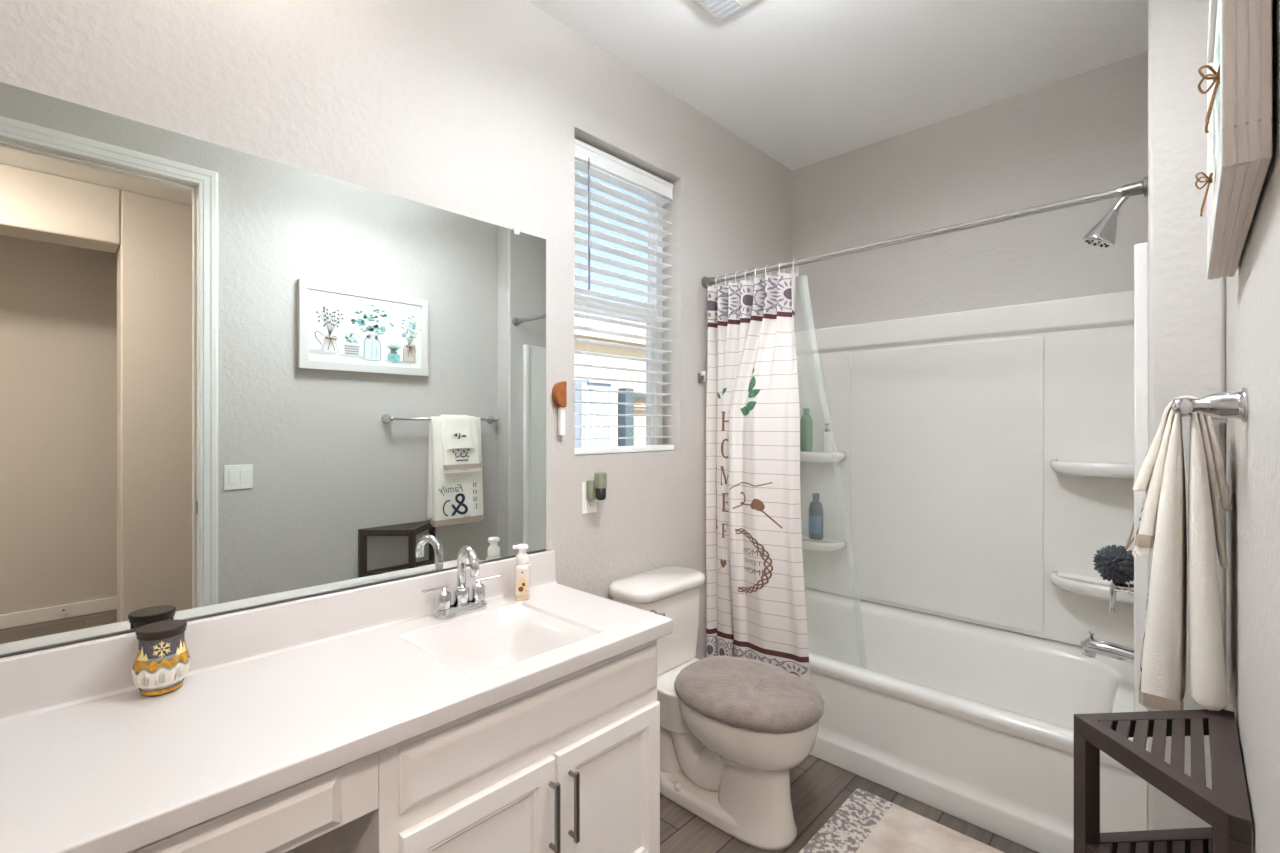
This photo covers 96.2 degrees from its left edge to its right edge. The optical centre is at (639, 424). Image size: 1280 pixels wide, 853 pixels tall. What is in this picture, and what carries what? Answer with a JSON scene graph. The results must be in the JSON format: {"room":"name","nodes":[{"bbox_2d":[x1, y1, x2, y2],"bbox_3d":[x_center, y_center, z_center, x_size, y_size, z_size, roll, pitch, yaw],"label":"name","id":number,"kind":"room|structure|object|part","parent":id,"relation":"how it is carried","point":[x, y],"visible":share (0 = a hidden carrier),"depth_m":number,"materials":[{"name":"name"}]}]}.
{"room":"bathroom","nodes":[
{"label":"bathroom","id":0,"kind":"room"},
{"bbox_2d":[0,0,791,852],"bbox_3d":[-0.336,-0.043,2.094,0.160,2.766,3.485,0,0,44],"label":"wall","id":1,"kind":"structure","parent":0,"point":[476,109],"depth_m":1.85,"materials":[{"name":"grey paint"}]},
{"bbox_2d":[0,82,546,657],"bbox_3d":[-0.900,-0.108,1.379,0.010,1.087,1.668,0,0,44],"label":"wall mirror","id":2,"kind":"object","parent":1,"relation":"attached to","point":[232,380],"visible":1,"depth_m":1.33,"materials":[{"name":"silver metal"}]},
{"bbox_2d":[0,550,557,723],"bbox_3d":[-0.882,0.502,1.383,0.032,0.134,1.699,0,0,44],"label":"backsplash","id":3,"kind":"structure","parent":1,"relation":"attached to","point":[46,680],"depth_m":1.34,"materials":[{"name":"white stone"}]},
{"bbox_2d":[552,381,566,434],"bbox_3d":[-0.283,-0.058,2.011,0.029,0.191,0.047,0,0,44],"label":"wall holder","id":4,"kind":"object","parent":1,"relation":"attached to","point":[559,391],"visible":1,"depth_m":2.01,"materials":[{"name":"brown wood"}]},
{"bbox_2d":[582,482,596,513],"bbox_3d":[-0.187,0.269,2.127,0.009,0.118,0.072,0,0,44],"label":"wall outlet","id":5,"kind":"object","parent":1,"relation":"attached to","point":[588,506],"visible":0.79,"depth_m":2.12,"materials":[{"name":"white plastic"}]},
{"bbox_2d":[586,500,593,506],"bbox_3d":[-0.185,0.291,2.126,0.003,0.029,0.034,0,0,44],"label":"socket","id":6,"kind":"object","parent":5,"relation":"attached to","point":[589,503],"depth_m":2.12,"materials":[{"name":"white plastic"}]},
{"bbox_2d":[586,472,606,500],"bbox_3d":[-0.157,0.227,2.108,0.066,0.102,0.053,0,0,44],"label":"air freshener","id":7,"kind":"object","parent":5,"relation":"attached to","point":[599,482],"visible":1,"depth_m":2.09,"materials":[{"name":"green plastic"}]},
{"bbox_2d":[596,488,605,499],"bbox_3d":[-0.143,0.254,2.103,0.034,0.044,0.035,0,0,44],"label":"oil bottle","id":8,"kind":"object","parent":7,"relation":"on","point":[600,492],"depth_m":2.09,"materials":[{"name":"grey"}]},
{"bbox_2d":[575,159,662,444],"bbox_3d":[-0.122,-0.468,2.389,0.058,1.225,0.603,0,0,44],"label":"window","id":9,"kind":"structure","parent":1,"relation":"in","point":[651,344],"depth_m":2.54,"materials":[{"name":"white plastic"}]},
{"bbox_3d":[-0.122,-0.481,2.389,0.042,0.062,0.513,0,0,44],"label":"meeting rail","id":10,"kind":"part","parent":9,"relation":"part of","materials":[{"name":"white plastic"}]},
{"bbox_2d":[575,138,673,454],"bbox_3d":[-0.074,-0.481,2.342,0.072,1.187,0.595,0,0,44],"label":"window blind","id":11,"kind":"object","parent":9,"relation":"attached to","point":[585,153],"visible":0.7,"depth_m":2.34,"materials":[{"name":"white plastic"}]},
{"bbox_3d":[-0.208,-0.465,2.215,0.054,1.110,0.014,0,0,44],"label":"ladder cord","id":12,"kind":"part","parent":11,"relation":"part of","materials":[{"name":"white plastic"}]},
{"bbox_3d":[-0.068,0.101,2.334,0.052,0.023,0.584,0,0,44],"label":"rail","id":13,"kind":"part","parent":11,"relation":"part of","materials":[{"name":"white plastic"}]},
{"bbox_3d":[0.056,-0.465,2.492,0.054,1.110,0.014,0,0,44],"label":"ladder cord","id":14,"kind":"part","parent":11,"relation":"part of","materials":[{"name":"white fabric"}]},
{"bbox_3d":[-0.113,-0.175,2.380,0.032,0.549,0.511,0,0,44],"label":"sash","id":15,"kind":"part","parent":9,"relation":"part of","materials":[{"name":"white plastic"}]},
{"bbox_2d":[698,371,704,382],"bbox_3d":[0.278,-0.216,2.600,0.030,0.053,0.020,0,0,44],"label":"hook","id":16,"kind":"object","parent":1,"relation":"attached to","point":[700,377],"visible":1,"depth_m":2.60,"materials":[{"name":"silver metal"}]},
{"bbox_2d":[527,0,1147,170],"bbox_3d":[0.873,-1.486,0.203,4.600,0.120,4.700,0,0,44],"label":"ceiling","id":17,"kind":"structure","parent":0,"point":[804,83],"depth_m":2.20,"materials":[{"name":"white paint"}]},
{"bbox_2d":[691,0,758,19],"bbox_3d":[0.282,-1.413,1.815,0.310,0.024,0.315,0,0,44],"label":"ceiling vent","id":18,"kind":"object","parent":17,"relation":"in","point":[718,9],"visible":1,"depth_m":1.93,"materials":[{"name":"white"}]},
{"bbox_3d":[0.227,-1.403,1.869,0.085,0.003,0.257,0,0,44],"label":"louver panel","id":19,"kind":"part","parent":18,"relation":"part of","materials":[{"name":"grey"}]},
{"bbox_2d":[660,754,1038,852],"bbox_3d":[0.873,1.390,0.203,4.600,0.100,4.700,0,0,44],"label":"floor","id":20,"kind":"structure","parent":0,"point":[819,788],"depth_m":1.96,"materials":[{"name":"grey tile"}]},
{"bbox_2d":[295,639,659,852],"bbox_3d":[-0.386,0.964,1.517,0.560,0.752,0.779,0,0,44],"label":"base cabinet","id":21,"kind":"object","parent":20,"relation":"on","point":[570,763],"visible":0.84,"depth_m":1.32,"materials":[{"name":"white paint"}]},
{"bbox_2d":[129,752,377,852],"bbox_3d":[-0.960,0.654,0.904,0.480,0.132,0.898,0,0,44],"label":"drawer unit","id":22,"kind":"object","parent":21,"relation":"attached to","point":[282,821],"visible":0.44,"depth_m":0.95,"materials":[{"name":"white paint"}]},
{"bbox_2d":[0,550,672,852],"bbox_3d":[-0.691,0.556,1.202,0.557,0.240,1.700,0,0,44],"label":"countertop","id":23,"kind":"structure","parent":21,"relation":"on","point":[271,699],"depth_m":1.14,"materials":[{"name":"white stone"}]},
{"bbox_2d":[131,619,190,696],"bbox_3d":[-0.987,0.482,1.185,0.092,0.132,0.094,0,0,44],"label":"jar candle","id":24,"kind":"object","parent":23,"relation":"on","point":[161,664],"visible":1,"depth_m":1.16,"materials":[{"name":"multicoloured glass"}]},
{"bbox_3d":[-0.987,0.424,1.186,0.082,0.018,0.082,0,0,44],"label":"lid","id":25,"kind":"part","parent":24,"relation":"part of","materials":[{"name":"brown wood"}]},
{"bbox_2d":[422,545,499,619],"bbox_3d":[-0.515,0.447,1.670,0.154,0.204,0.198,0,0,8],"label":"faucet","id":26,"kind":"object","parent":23,"relation":"on","point":[462,605],"visible":1,"depth_m":1.66,"materials":[{"name":"silver metal"}]},
{"bbox_3d":[-0.576,0.463,1.616,0.013,0.010,0.078,0,0,38],"label":"lever","id":27,"kind":"part","parent":26,"relation":"part of","materials":[{"name":"silver metal"}]},
{"bbox_3d":[-0.559,0.494,1.637,0.040,0.060,0.040,0,0,44],"label":"handle post","id":28,"kind":"part","parent":26,"relation":"part of","materials":[{"name":"silver metal"}]},
{"bbox_3d":[-0.521,0.499,1.677,0.044,0.049,0.044,0,0,44],"label":"spout","id":29,"kind":"part","parent":26,"relation":"part of","materials":[{"name":"silver metal"}]},
{"bbox_3d":[-0.491,0.412,1.637,0.025,0.134,0.125,0,0,-38],"label":"spout","id":30,"kind":"part","parent":26,"relation":"part of","materials":[{"name":"silver metal"}]},
{"bbox_3d":[-0.483,0.494,1.716,0.040,0.060,0.040,0,0,44],"label":"handle post","id":31,"kind":"part","parent":26,"relation":"part of","materials":[{"name":"silver metal"}]},
{"bbox_3d":[-0.461,0.463,1.732,0.078,0.010,0.013,0,0,-34],"label":"lever","id":32,"kind":"part","parent":26,"relation":"part of","materials":[{"name":"silver metal"}]},
{"bbox_2d":[513,544,529,600],"bbox_3d":[-0.375,0.464,1.812,0.053,0.170,0.046,0,0,-11],"label":"soap dispenser","id":33,"kind":"object","parent":23,"relation":"on","point":[522,569],"visible":1,"depth_m":1.79,"materials":[{"name":"beige plastic"}]},
{"bbox_2d":[515,564,529,600],"bbox_3d":[-0.372,0.492,1.813,0.045,0.113,0.046,0,0,-11],"label":"bottle","id":34,"kind":"object","parent":33,"relation":"on","point":[522,571],"depth_m":1.79,"materials":[{"name":"beige plastic"}]},
{"bbox_3d":[-0.331,1.006,1.228,0.018,0.444,0.365,0,0,44],"label":"door","id":35,"kind":"part","parent":21,"relation":"part of","materials":[{"name":"white paint"}]},
{"bbox_3d":[-0.203,0.686,1.362,0.018,0.127,0.737,0,0,44],"label":"false drawer","id":36,"kind":"part","parent":21,"relation":"part of","materials":[{"name":"white paint"}]},
{"bbox_3d":[-0.198,0.910,1.331,0.032,0.164,0.011,0,0,44],"label":"handle","id":37,"kind":"part","parent":21,"relation":"part of","materials":[{"name":"silver metal"}]},
{"bbox_3d":[-0.158,0.910,1.373,0.032,0.164,0.011,0,0,44],"label":"handle","id":38,"kind":"part","parent":21,"relation":"part of","materials":[{"name":"silver metal"}]},
{"bbox_3d":[-0.074,1.006,1.497,0.018,0.444,0.364,0,0,44],"label":"door","id":39,"kind":"part","parent":21,"relation":"part of","materials":[{"name":"white paint"}]},
{"bbox_2d":[609,566,818,850],"bbox_3d":[0.267,0.968,2.049,0.750,0.745,0.414,0,0,44],"label":"toilet","id":40,"kind":"object","parent":20,"relation":"on","point":[736,780],"visible":0.77,"depth_m":1.96,"materials":[{"name":"white ceramic"}]},
{"bbox_3d":[0.070,0.787,2.237,0.186,0.295,0.385,0,0,44],"label":"tank","id":41,"kind":"part","parent":40,"relation":"part of","materials":[{"name":"white ceramic"}]},
{"bbox_3d":[0.073,0.618,2.234,0.214,0.045,0.414,0,0,44],"label":"tank lid","id":42,"kind":"part","parent":40,"relation":"part of","materials":[{"name":"white ceramic"}]},
{"bbox_3d":[0.062,0.685,2.078,0.026,0.034,0.063,0,0,44],"label":"flush lever","id":43,"kind":"part","parent":40,"relation":"part of","materials":[{"name":"silver metal"}]},
{"bbox_3d":[0.360,1.137,1.961,0.494,0.405,0.372,0,0,44],"label":"bowl","id":44,"kind":"part","parent":40,"relation":"part of","materials":[{"name":"white ceramic"}]},
{"bbox_2d":[674,655,824,733],"bbox_3d":[0.364,0.898,1.957,0.515,0.067,0.416,0,0,44],"label":"lid cover","id":45,"kind":"object","parent":40,"relation":"on","point":[754,695],"visible":1,"depth_m":1.86,"materials":[{"name":"grey fabric"}]},
{"bbox_2d":[799,789,1004,852],"bbox_3d":[0.856,1.333,1.654,0.708,0.012,0.574,0,0,44],"label":"bath rug","id":46,"kind":"object","parent":20,"relation":"on","point":[866,822],"visible":1,"depth_m":1.86,"materials":[{"name":"beige fabric"}]},
{"bbox_2d":[804,587,1147,852],"bbox_3d":[1.143,1.118,2.420,1.522,0.444,0.760,0,0,44],"label":"bathtub","id":47,"kind":"object","parent":20,"relation":"on","point":[973,723],"visible":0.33,"depth_m":2.14,"materials":[{"name":"white ceramic"}]},
{"bbox_2d":[804,587,1133,772],"bbox_3d":[1.143,1.078,2.420,1.522,0.364,0.760,0,0,44],"label":"basin","id":48,"kind":"object","parent":47,"relation":"in","point":[902,690],"depth_m":2.24,"materials":[{"name":"white ceramic"}]},
{"bbox_2d":[795,242,1147,750],"bbox_3d":[1.149,0.213,2.426,1.528,1.464,0.752,0,0,44],"label":"tub surround","id":49,"kind":"object","parent":47,"relation":"on","point":[977,469],"visible":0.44,"depth_m":2.54,"materials":[{"name":"white plastic"}]},
{"bbox_2d":[800,408,812,451],"bbox_3d":[0.888,0.028,3.065,0.068,0.230,0.044,0,0,44],"label":"shampoo bottle","id":50,"kind":"object","parent":49,"relation":"on","point":[806,422],"visible":1,"depth_m":3.04,"materials":[{"name":"green plastic"}]},
{"bbox_2d":[809,493,822,539],"bbox_3d":[0.927,0.482,3.026,0.080,0.241,0.050,0,0,44],"label":"wash bottle","id":51,"kind":"object","parent":49,"relation":"on","point":[815,508],"visible":1,"depth_m":3.01,"materials":[{"name":"blue plastic"}]},
{"bbox_2d":[800,451,846,462],"bbox_3d":[0.908,0.169,3.031,0.310,0.052,0.170,0,0,44],"label":"corner shelf","id":52,"kind":"object","parent":49,"relation":"attached to","point":[814,456],"depth_m":2.95,"materials":[{"name":"white plastic"}]},
{"bbox_2d":[802,535,846,551],"bbox_3d":[0.908,0.629,3.031,0.310,0.052,0.170,0,0,44],"label":"corner shelf","id":53,"kind":"object","parent":49,"relation":"attached to","point":[830,543],"depth_m":2.96,"materials":[{"name":"white plastic"}]},
{"bbox_2d":[823,423,831,451],"bbox_3d":[0.973,0.068,2.984,0.046,0.150,0.046,0,0,44],"label":"pump bottle","id":54,"kind":"object","parent":49,"relation":"on","point":[827,437],"visible":1,"depth_m":2.97,"materials":[{"name":"white plastic"}]},
{"bbox_3d":[1.387,0.252,2.683,0.827,1.247,0.012,0,0,44],"label":"raised panel","id":55,"kind":"part","parent":49,"relation":"part of","materials":[{"name":"white plastic"}]},
{"bbox_3d":[1.392,0.190,2.680,1.526,1.409,0.049,0,0,44],"label":"panel","id":56,"kind":"part","parent":49,"relation":"part of","materials":[{"name":"white plastic"}]},
{"bbox_2d":[1050,571,1133,604],"bbox_3d":[1.764,0.629,2.215,0.310,0.052,0.170,0,0,44],"label":"corner shelf","id":57,"kind":"object","parent":49,"relation":"attached to","point":[1085,583],"depth_m":2.22,"materials":[{"name":"white plastic"}]},
{"bbox_2d":[1050,459,1133,477],"bbox_3d":[1.764,0.169,2.215,0.310,0.052,0.170,0,0,44],"label":"corner shelf","id":58,"kind":"object","parent":49,"relation":"attached to","point":[1082,468],"depth_m":2.20,"materials":[{"name":"white plastic"}]},
{"bbox_2d":[1080,631,1133,664],"bbox_3d":[1.612,0.762,1.959,0.175,0.088,0.056,0,0,44],"label":"tub spout","id":59,"kind":"object","parent":49,"relation":"attached to","point":[1091,646],"visible":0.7,"depth_m":1.96,"materials":[{"name":"silver metal"}]},
{"bbox_3d":[1.571,0.733,1.998,0.016,0.030,0.016,0,0,44],"label":"diverter knob","id":60,"kind":"part","parent":59,"relation":"part of","materials":[{"name":"silver metal"}]},
{"bbox_2d":[1093,521,1133,584],"bbox_3d":[1.587,0.384,1.908,0.131,0.294,0.134,0,0,44],"label":"loofah","id":61,"kind":"object","parent":49,"relation":"hanging from","point":[1114,563],"visible":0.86,"depth_m":1.89,"materials":[{"name":"grey plastic"}]},
{"bbox_3d":[1.633,0.332,1.904,0.069,0.190,0.015,0,0,0],"label":"cord","id":62,"kind":"part","parent":61,"relation":"part of","materials":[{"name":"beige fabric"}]},
{"bbox_2d":[1110,582,1133,612],"bbox_3d":[1.638,0.558,1.934,0.088,0.165,0.150,0,0,44],"label":"shower valve","id":63,"kind":"object","parent":49,"relation":"attached to","point":[1127,588],"visible":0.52,"depth_m":1.94,"materials":[{"name":"silver metal"}]},
{"bbox_3d":[1.614,0.588,1.957,0.021,0.105,0.018,0,0,44],"label":"lever","id":64,"kind":"part","parent":63,"relation":"part of","materials":[{"name":"silver metal"}]},
{"bbox_3d":[1.685,0.213,1.905,0.033,1.464,0.738,0,0,44],"label":"panel","id":65,"kind":"part","parent":49,"relation":"part of","materials":[{"name":"white plastic"}]},
{"bbox_2d":[1074,709,1251,852],"bbox_3d":[0.946,0.955,1.062,0.230,0.770,0.437,0,0,44],"label":"stool","id":66,"kind":"object","parent":20,"relation":"on","point":[1225,807],"visible":0.98,"depth_m":1.06,"materials":[{"name":"brown wood"}]},
{"bbox_3d":[0.869,0.973,1.118,0.030,0.735,0.031,0,0,-1],"label":"leg","id":67,"kind":"part","parent":66,"relation":"part of","materials":[{"name":"brown wood"}]},
{"bbox_3d":[0.947,0.820,1.061,0.225,0.030,0.433,0,0,44],"label":"frame","id":68,"kind":"part","parent":66,"relation":"part of","materials":[{"name":"brown wood"}]},
{"bbox_3d":[0.876,0.973,0.850,0.038,0.735,0.034,0,0,44],"label":"leg","id":69,"kind":"part","parent":66,"relation":"part of","materials":[{"name":"brown wood"}]},
{"bbox_2d":[792,51,1147,331],"bbox_3d":[1.541,-0.043,2.642,1.798,2.766,0.100,0,0,44],"label":"wall","id":70,"kind":"structure","parent":0,"point":[1086,133],"depth_m":2.58,"materials":[{"name":"grey paint"}]},
{"bbox_2d":[1148,0,1225,829],"bbox_3d":[1.721,-0.043,1.809,0.148,2.766,0.856,0,0,44],"label":"wall","id":71,"kind":"structure","parent":0,"point":[1187,309],"depth_m":1.51,"materials":[{"name":"grey paint"}]},
{"bbox_2d":[702,176,1147,288],"bbox_3d":[0.852,-0.656,2.115,1.528,0.060,0.054,0,0,44],"label":"shower rod","id":72,"kind":"object","parent":71,"relation":"attached to","point":[1140,187],"visible":0.94,"depth_m":1.90,"materials":[{"name":"silver metal"}]},
{"bbox_2d":[706,270,809,681],"bbox_3d":[0.467,0.255,2.439,0.121,1.740,0.506,0,0,-42],"label":"shower curtain","id":73,"kind":"object","parent":72,"relation":"hanging from","point":[756,605],"visible":0.91,"depth_m":2.38,"materials":[{"name":"fabric"}]},
{"bbox_2d":[1082,197,1128,247],"bbox_3d":[1.621,-0.716,1.950,0.189,0.213,0.094,0,0,44],"label":"showerhead","id":74,"kind":"object","parent":71,"relation":"attached to","point":[1103,233],"visible":0.74,"depth_m":1.95,"materials":[{"name":"silver metal"}]},
{"bbox_3d":[1.648,-0.758,1.924,0.111,0.082,0.017,0,0,44],"label":"arm","id":75,"kind":"part","parent":74,"relation":"part of","materials":[{"name":"silver metal"}]},
{"bbox_2d":[1226,0,1279,852],"bbox_3d":[0.945,-0.043,0.802,0.120,2.766,3.385,0,0,44],"label":"wall","id":76,"kind":"structure","parent":0,"point":[1253,294],"depth_m":0.81,"materials":[{"name":"grey paint"}]},
{"bbox_2d":[1172,388,1247,422],"bbox_3d":[1.184,-0.032,1.205,0.090,0.056,0.722,0,0,44],"label":"towel bar","id":77,"kind":"object","parent":76,"relation":"attached to","point":[1221,406],"visible":0.94,"depth_m":0.94,"materials":[{"name":"silver metal"}]},
{"bbox_2d":[1132,409,1227,568],"bbox_3d":[1.197,0.118,1.278,0.149,0.344,0.237,0,0,44],"label":"hand towel","id":78,"kind":"object","parent":77,"relation":"hanging from","point":[1145,535],"visible":0.71,"depth_m":1.21,"materials":[{"name":"white fabric"}]},
{"bbox_2d":[1133,396,1231,510],"bbox_3d":[1.188,0.057,1.262,0.152,0.235,0.176,0,0,44],"label":"washcloth","id":79,"kind":"object","parent":77,"relation":"hanging from","point":[1143,479],"visible":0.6,"depth_m":1.21,"materials":[{"name":"white fabric"}]},
{"bbox_2d":[1139,413,1226,710],"bbox_3d":[1.196,0.274,1.267,0.132,0.642,0.329,0,0,44],"label":"bath towel","id":80,"kind":"object","parent":77,"relation":"hanging from","point":[1162,685],"visible":0.91,"depth_m":1.16,"materials":[{"name":"white fabric"}]},
{"bbox_3d":[1.414,-0.032,1.446,0.090,0.056,0.056,0,0,44],"label":"post","id":81,"kind":"part","parent":77,"relation":"part of","materials":[{"name":"silver metal"}]},
{"bbox_2d":[1195,0,1271,279],"bbox_3d":[0.886,-0.509,0.875,0.056,0.451,0.679,0,0,44],"label":"framed picture","id":82,"kind":"object","parent":76,"relation":"attached to","point":[1238,126],"visible":1,"depth_m":0.64,"materials":[{"name":"white wood"}]},
{"label":"outside","id":83,"kind":"structure","parent":0,"visible":0},
{"bbox_3d":[-0.812,1.640,11.834,13.700,0.100,24.000,0,0,44],"label":"yard","id":84,"kind":"structure","parent":83,"visible":0},
{"bbox_2d":[575,379,614,447],"bbox_3d":[-0.869,0.450,9.096,0.700,2.280,0.640,0,0,44],"label":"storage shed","id":85,"kind":"object","parent":84,"relation":"on","point":[586,420],"visible":0.35,"depth_m":8.82,"materials":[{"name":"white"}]},
{"bbox_2d":[575,311,645,446],"bbox_3d":[-1.677,-0.635,14.042,3.400,4.450,17.000,0,0,44],"label":"neighbor house","id":86,"kind":"structure","parent":84,"relation":"on","point":[585,359],"depth_m":13.28,"materials":[{"name":"beige paint"}]},
{"bbox_2d":[617,394,645,445],"bbox_3d":[1.565,0.535,11.356,0.200,2.110,5.410,0,0,44],"label":"fence","id":87,"kind":"object","parent":84,"relation":"on","point":[638,420],"visible":0.08,"depth_m":9.56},
{"bbox_2d":[618,388,645,445],"bbox_3d":[0.025,0.505,9.439,0.180,2.170,0.910,0,0,44],"label":"gate","id":88,"kind":"object","parent":84,"relation":"on","point":[622,397],"visible":0.46,"depth_m":9.11,"materials":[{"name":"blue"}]},
{"bbox_3d":[-0.224,0.505,9.178,0.180,2.170,0.190,0,0,44],"label":"post","id":89,"kind":"part","parent":88,"relation":"part of","materials":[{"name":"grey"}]},
{"bbox_3d":[0.072,-0.475,9.524,0.070,0.070,0.720,0,0,44],"label":"rail","id":90,"kind":"part","parent":88,"relation":"part of","materials":[{"name":"grey"}]}
]}

